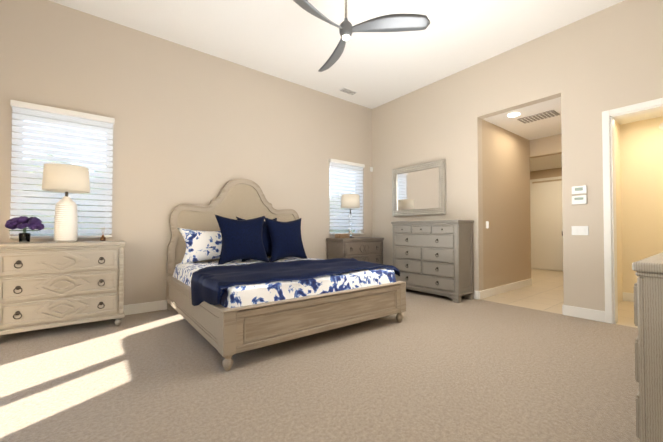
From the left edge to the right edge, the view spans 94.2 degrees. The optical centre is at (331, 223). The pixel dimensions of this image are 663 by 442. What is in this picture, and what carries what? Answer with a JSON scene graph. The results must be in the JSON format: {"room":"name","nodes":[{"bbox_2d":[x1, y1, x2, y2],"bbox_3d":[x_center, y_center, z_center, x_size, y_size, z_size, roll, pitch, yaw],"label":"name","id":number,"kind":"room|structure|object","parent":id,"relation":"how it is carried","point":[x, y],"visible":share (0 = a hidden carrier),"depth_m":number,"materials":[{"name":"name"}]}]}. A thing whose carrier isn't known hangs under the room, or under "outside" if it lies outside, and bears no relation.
{"room":"bedroom","nodes":[
{"label":"bedroom","id":0,"kind":"room"},
{"bbox_2d":[0,0,371,304],"bbox_3d":[-1.645,-0.686,4.890,6.600,3.756,0.150,1,-1,-38],"label":"wall","id":1,"kind":"structure","parent":0,"point":[191,126],"depth_m":4.28,"materials":[{"name":"paint"}]},
{"bbox_2d":[14,113,109,238],"bbox_3d":[-3.184,-0.549,3.698,0.850,1.440,0.135,1,-1,-38],"label":"window","id":2,"kind":"structure","parent":1,"relation":"in","point":[56,192],"depth_m":3.63,"materials":[{"name":"white glass"}]},
{"bbox_2d":[9,100,114,237],"bbox_3d":[-3.111,-0.586,3.605,0.920,1.496,0.080,1,-1,-38],"label":"window blind","id":3,"kind":"object","parent":2,"relation":"attached to","point":[86,120],"visible":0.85,"depth_m":3.56,"materials":[{"name":"white plastic"}]},
{"bbox_2d":[123,300,166,314],"bbox_3d":[-1.594,1.126,4.792,6.300,0.130,0.016,1,-1,-38],"label":"baseboard","id":4,"kind":"structure","parent":1,"relation":"attached to","point":[137,308],"depth_m":4.09,"materials":[{"name":"white wood"}]},
{"bbox_2d":[330,165,357,234],"bbox_3d":[0.251,-0.491,6.359,0.840,1.420,0.135,1,-1,-38],"label":"window","id":5,"kind":"structure","parent":1,"relation":"in","point":[345,209],"depth_m":6.37,"materials":[{"name":"white glass"}]},
{"bbox_2d":[329,159,364,233],"bbox_3d":[0.323,-0.527,6.266,0.910,1.476,0.080,1,-1,-38],"label":"window blind","id":6,"kind":"object","parent":5,"relation":"attached to","point":[348,168],"visible":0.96,"depth_m":6.22,"materials":[{"name":"white plastic"}]},
{"bbox_2d":[0,289,639,441],"bbox_3d":[-0.096,1.213,2.734,6.450,0.120,5.400,1,-1,-38],"label":"floor carpet","id":7,"kind":"object","parent":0,"point":[430,367],"visible":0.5,"depth_m":2.24,"materials":[{"name":"beige carpet"}]},
{"bbox_2d":[0,240,125,334],"bbox_3d":[-2.941,0.683,3.387,1.100,0.965,0.517,1,-1,-38],"label":"dresser","id":8,"kind":"object","parent":7,"relation":"on","point":[44,285],"visible":1,"depth_m":3.18,"materials":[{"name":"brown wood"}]},
{"bbox_2d":[5,216,44,242],"bbox_3d":[-3.209,0.055,3.225,0.304,0.279,0.269,1,-1,-38],"label":"flowers","id":9,"kind":"object","parent":8,"relation":"on","point":[32,224],"visible":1,"depth_m":3.19,"materials":[{"name":"purple plant"}]},
{"bbox_2d":[41,163,89,241],"bbox_3d":[-2.939,-0.232,3.417,0.410,0.860,0.410,1,-1,-38],"label":"table lamp","id":10,"kind":"object","parent":8,"relation":"on","point":[66,179],"visible":1,"depth_m":3.33,"materials":[{"name":"white ceramic"}]},
{"bbox_2d":[100,227,105,240],"bbox_3d":[-2.721,0.119,3.668,0.052,0.169,0.051,1,-1,-38],"label":"reed diffuser","id":11,"kind":"object","parent":8,"relation":"on","point":[102,238],"visible":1,"depth_m":3.65,"materials":[{"name":"brown glass"}]},
{"bbox_2d":[166,178,405,370],"bbox_3d":[-0.702,0.220,3.960,2.179,1.910,2.390,1,-1,-38],"label":"bed","id":12,"kind":"object","parent":7,"relation":"on","point":[244,273],"visible":1,"depth_m":3.34,"materials":[{"name":"brown wood"}]},
{"bbox_2d":[173,257,395,307],"bbox_3d":[-0.683,0.627,3.935,2.060,0.215,2.240,1,-1,-38],"label":"duvet","id":13,"kind":"object","parent":12,"relation":"on","point":[239,292],"depth_m":3.08,"materials":[{"name":"fabric"}]},
{"bbox_2d":[191,258,399,305],"bbox_3d":[-0.285,0.621,3.407,2.170,0.379,0.888,1,-1,-38],"label":"throw","id":14,"kind":"object","parent":12,"relation":"on","point":[260,282],"depth_m":2.97,"materials":[{"name":"blue fabric"}]},
{"bbox_2d":[326,237,383,263],"bbox_3d":[0.480,0.744,6.041,1.080,0.940,0.513,1,-1,-38],"label":"nightstand","id":15,"kind":"object","parent":7,"relation":"on","point":[367,249],"visible":0.35,"depth_m":5.82,"materials":[{"name":"brown wood"}]},
{"bbox_2d":[335,234,349,237],"bbox_3d":[0.207,0.228,5.830,0.250,0.080,0.167,1,-1,-38],"label":"decorative box","id":16,"kind":"object","parent":15,"relation":"on","point":[342,235],"visible":1,"depth_m":5.77,"materials":[{"name":"brown wood"}]},
{"bbox_2d":[341,194,359,237],"bbox_3d":[0.369,-0.159,6.005,0.370,0.860,0.370,1,-1,-38],"label":"table lamp","id":17,"kind":"object","parent":15,"relation":"on","point":[350,200],"visible":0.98,"depth_m":5.88,"materials":[{"name":"beige fabric"}]},
{"bbox_2d":[391,220,473,302],"bbox_3d":[1.673,0.574,5.256,0.499,1.250,1.320,1,-1,-38],"label":"chest","id":18,"kind":"object","parent":7,"relation":"on","point":[433,256],"visible":0.96,"depth_m":4.90,"materials":[{"name":"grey wood"}]},
{"bbox_2d":[632,252,662,441],"bbox_3d":[2.170,0.651,1.665,1.850,0.965,0.537,1,-1,-38],"label":"dresser","id":19,"kind":"object","parent":7,"relation":"on","point":[648,303],"visible":1,"depth_m":1.28,"materials":[{"name":"brown wood"}]},
{"bbox_2d":[49,0,623,108],"bbox_3d":[-0.037,-2.676,2.851,6.600,0.150,5.400,1,-1,-38],"label":"ceiling","id":20,"kind":"structure","parent":0,"point":[291,41],"depth_m":4.17,"materials":[{"name":"paint"}]},
{"bbox_2d":[339,87,357,94],"bbox_3d":[0.321,-2.537,5.897,0.360,0.017,0.160,1,-1,-38],"label":"ceiling vent","id":21,"kind":"object","parent":20,"relation":"in","point":[348,91],"visible":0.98,"depth_m":5.88,"materials":[{"name":"white plastic"}]},
{"bbox_2d":[293,0,429,71],"bbox_3d":[0.006,-2.223,3.086,1.355,0.748,1.397,1,-1,-38],"label":"ceiling fan","id":22,"kind":"object","parent":20,"relation":"hanging from","point":[399,23],"visible":1,"depth_m":2.99,"materials":[{"name":"silver metal"}]},
{"bbox_2d":[482,119,529,289],"bbox_3d":[3.174,-0.244,5.644,1.950,2.900,0.150,1,-1,-38],"label":"wall","id":23,"kind":"structure","parent":0,"point":[507,175],"depth_m":5.49,"materials":[{"name":"paint"}]},
{"bbox_2d":[480,278,531,298],"bbox_3d":[3.164,1.139,5.508,2.100,0.130,0.020,1,-1,-38],"label":"baseboard","id":24,"kind":"structure","parent":23,"relation":"attached to","point":[486,293],"depth_m":5.39,"materials":[{"name":"white wood"}]},
{"bbox_2d":[372,0,662,310],"bbox_3d":[2.558,-0.689,4.732,0.150,3.756,5.250,1,-1,-38],"label":"wall","id":25,"kind":"structure","parent":0,"point":[589,69],"depth_m":4.09,"materials":[{"name":"paint"}]},
{"bbox_2d":[392,159,445,215],"bbox_3d":[1.607,-0.636,5.784,0.053,0.950,1.180,1,-1,-38],"label":"wall mirror","id":26,"kind":"object","parent":25,"relation":"attached to","point":[418,189],"visible":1,"depth_m":5.72,"materials":[{"name":"wood"},{"name":"glass"},{"name":"silver"}]},
{"bbox_2d":[462,290,479,298],"bbox_3d":[1.619,1.144,5.775,0.016,0.130,2.336,1,-1,-38],"label":"baseboard","id":27,"kind":"structure","parent":25,"relation":"attached to","point":[476,293],"depth_m":4.88,"materials":[{"name":"white wood"}]},
{"bbox_2d":[572,185,586,204],"bbox_3d":[3.110,-0.361,3.869,0.026,0.230,0.150,1,-1,-38],"label":"thermostat","id":28,"kind":"object","parent":25,"relation":"attached to","point":[580,199],"visible":1,"depth_m":3.86,"materials":[{"name":"white plastic"}]},
{"bbox_2d":[571,226,588,234],"bbox_3d":[3.116,0.084,3.865,0.013,0.115,0.170,1,-1,-38],"label":"switch plate","id":29,"kind":"object","parent":25,"relation":"attached to","point":[580,230],"visible":1,"depth_m":3.86,"materials":[{"name":"white plastic"}]},
{"bbox_2d":[564,305,604,321],"bbox_3d":[3.136,1.108,3.818,0.016,0.130,0.390,1,-1,-38],"label":"baseboard","id":30,"kind":"structure","parent":25,"relation":"attached to","point":[567,310],"depth_m":3.81,"materials":[{"name":"white wood"}]},
{"bbox_2d":[602,98,662,323],"bbox_3d":[3.612,-0.096,3.361,0.186,2.520,0.950,1,-1,-38],"label":"door frame","id":31,"kind":"structure","parent":25,"relation":"attached to","point":[610,117],"depth_m":3.64,"materials":[{"name":"white wood"}]},
{"bbox_2d":[530,134,561,277],"bbox_3d":[3.786,-0.227,6.567,0.150,2.900,3.040,1,-1,-38],"label":"wall","id":32,"kind":"structure","parent":0,"point":[550,145],"depth_m":6.12,"materials":[{"name":"paint"}]},
{"bbox_2d":[530,176,562,270],"bbox_3d":[5.898,-0.004,8.377,0.080,2.520,0.920,1,-1,-38],"label":"door","id":33,"kind":"structure","parent":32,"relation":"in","point":[546,219],"depth_m":8.40,"materials":[{"name":"white wood"}]},
{"bbox_2d":[480,269,637,327],"bbox_3d":[4.548,1.279,6.333,5.300,0.120,5.600,1,-1,-38],"label":"floor","id":34,"kind":"structure","parent":0,"point":[544,291],"depth_m":5.00,"materials":[{"name":"beige tile"}]},
{"bbox_2d":[483,97,662,171],"bbox_3d":[4.639,-1.658,6.268,5.000,0.250,4.900,1,-1,-38],"label":"ceiling","id":35,"kind":"structure","parent":0,"point":[543,128],"depth_m":5.22,"materials":[{"name":"paint"}]},
{"bbox_2d":[508,113,518,116],"bbox_3d":[2.852,-1.704,4.820,0.148,0.010,0.148,-1,-1,43],"label":"recessed light","id":36,"kind":"object","parent":35,"relation":"in","point":[513,114],"visible":0.54,"depth_m":4.79,"materials":[{"name":"beige"}]},
{"bbox_2d":[517,110,559,123],"bbox_3d":[3.291,-1.699,4.907,0.300,0.017,0.500,1,-1,-38],"label":"ceiling vent","id":37,"kind":"object","parent":35,"relation":"in","point":[540,116],"visible":1,"depth_m":4.87,"materials":[{"name":"grey metal"}]},
{"bbox_2d":[615,121,622,302],"bbox_3d":[3.879,-0.217,4.406,1.550,2.800,0.150,1,-1,-38],"label":"wall","id":38,"kind":"structure","parent":0,"point":[618,128],"depth_m":4.73,"materials":[{"name":"paint"}]},
{"bbox_2d":[623,116,662,292],"bbox_3d":[4.974,-0.217,4.381,0.150,2.800,1.230,1,-1,-38],"label":"wall","id":39,"kind":"structure","parent":0,"point":[639,181],"depth_m":4.65,"materials":[{"name":"paint"}]},
{"bbox_2d":[623,292,633,301],"bbox_3d":[4.866,1.118,4.361,0.016,0.130,1.350,1,-1,-38],"label":"baseboard","id":40,"kind":"structure","parent":39,"relation":"attached to","point":[626,296],"depth_m":4.74,"materials":[{"name":"white wood"}]},
{"label":"outside","id":41,"kind":"structure","parent":0,"visible":0},
{"bbox_3d":[-2.621,1.282,4.319,42.500,0.100,35.500,1,-1,-38],"label":"ground","id":42,"kind":"structure","parent":41,"visible":0},
{"bbox_2d":[22,154,354,234],"bbox_3d":[-3.839,-0.125,7.957,16.000,2.746,0.698,1,-1,-38],"label":"hedge","id":43,"kind":"object","parent":42,"relation":"on","point":[104,205],"depth_m":6.54,"materials":[{"name":"green plant"}]}
]}

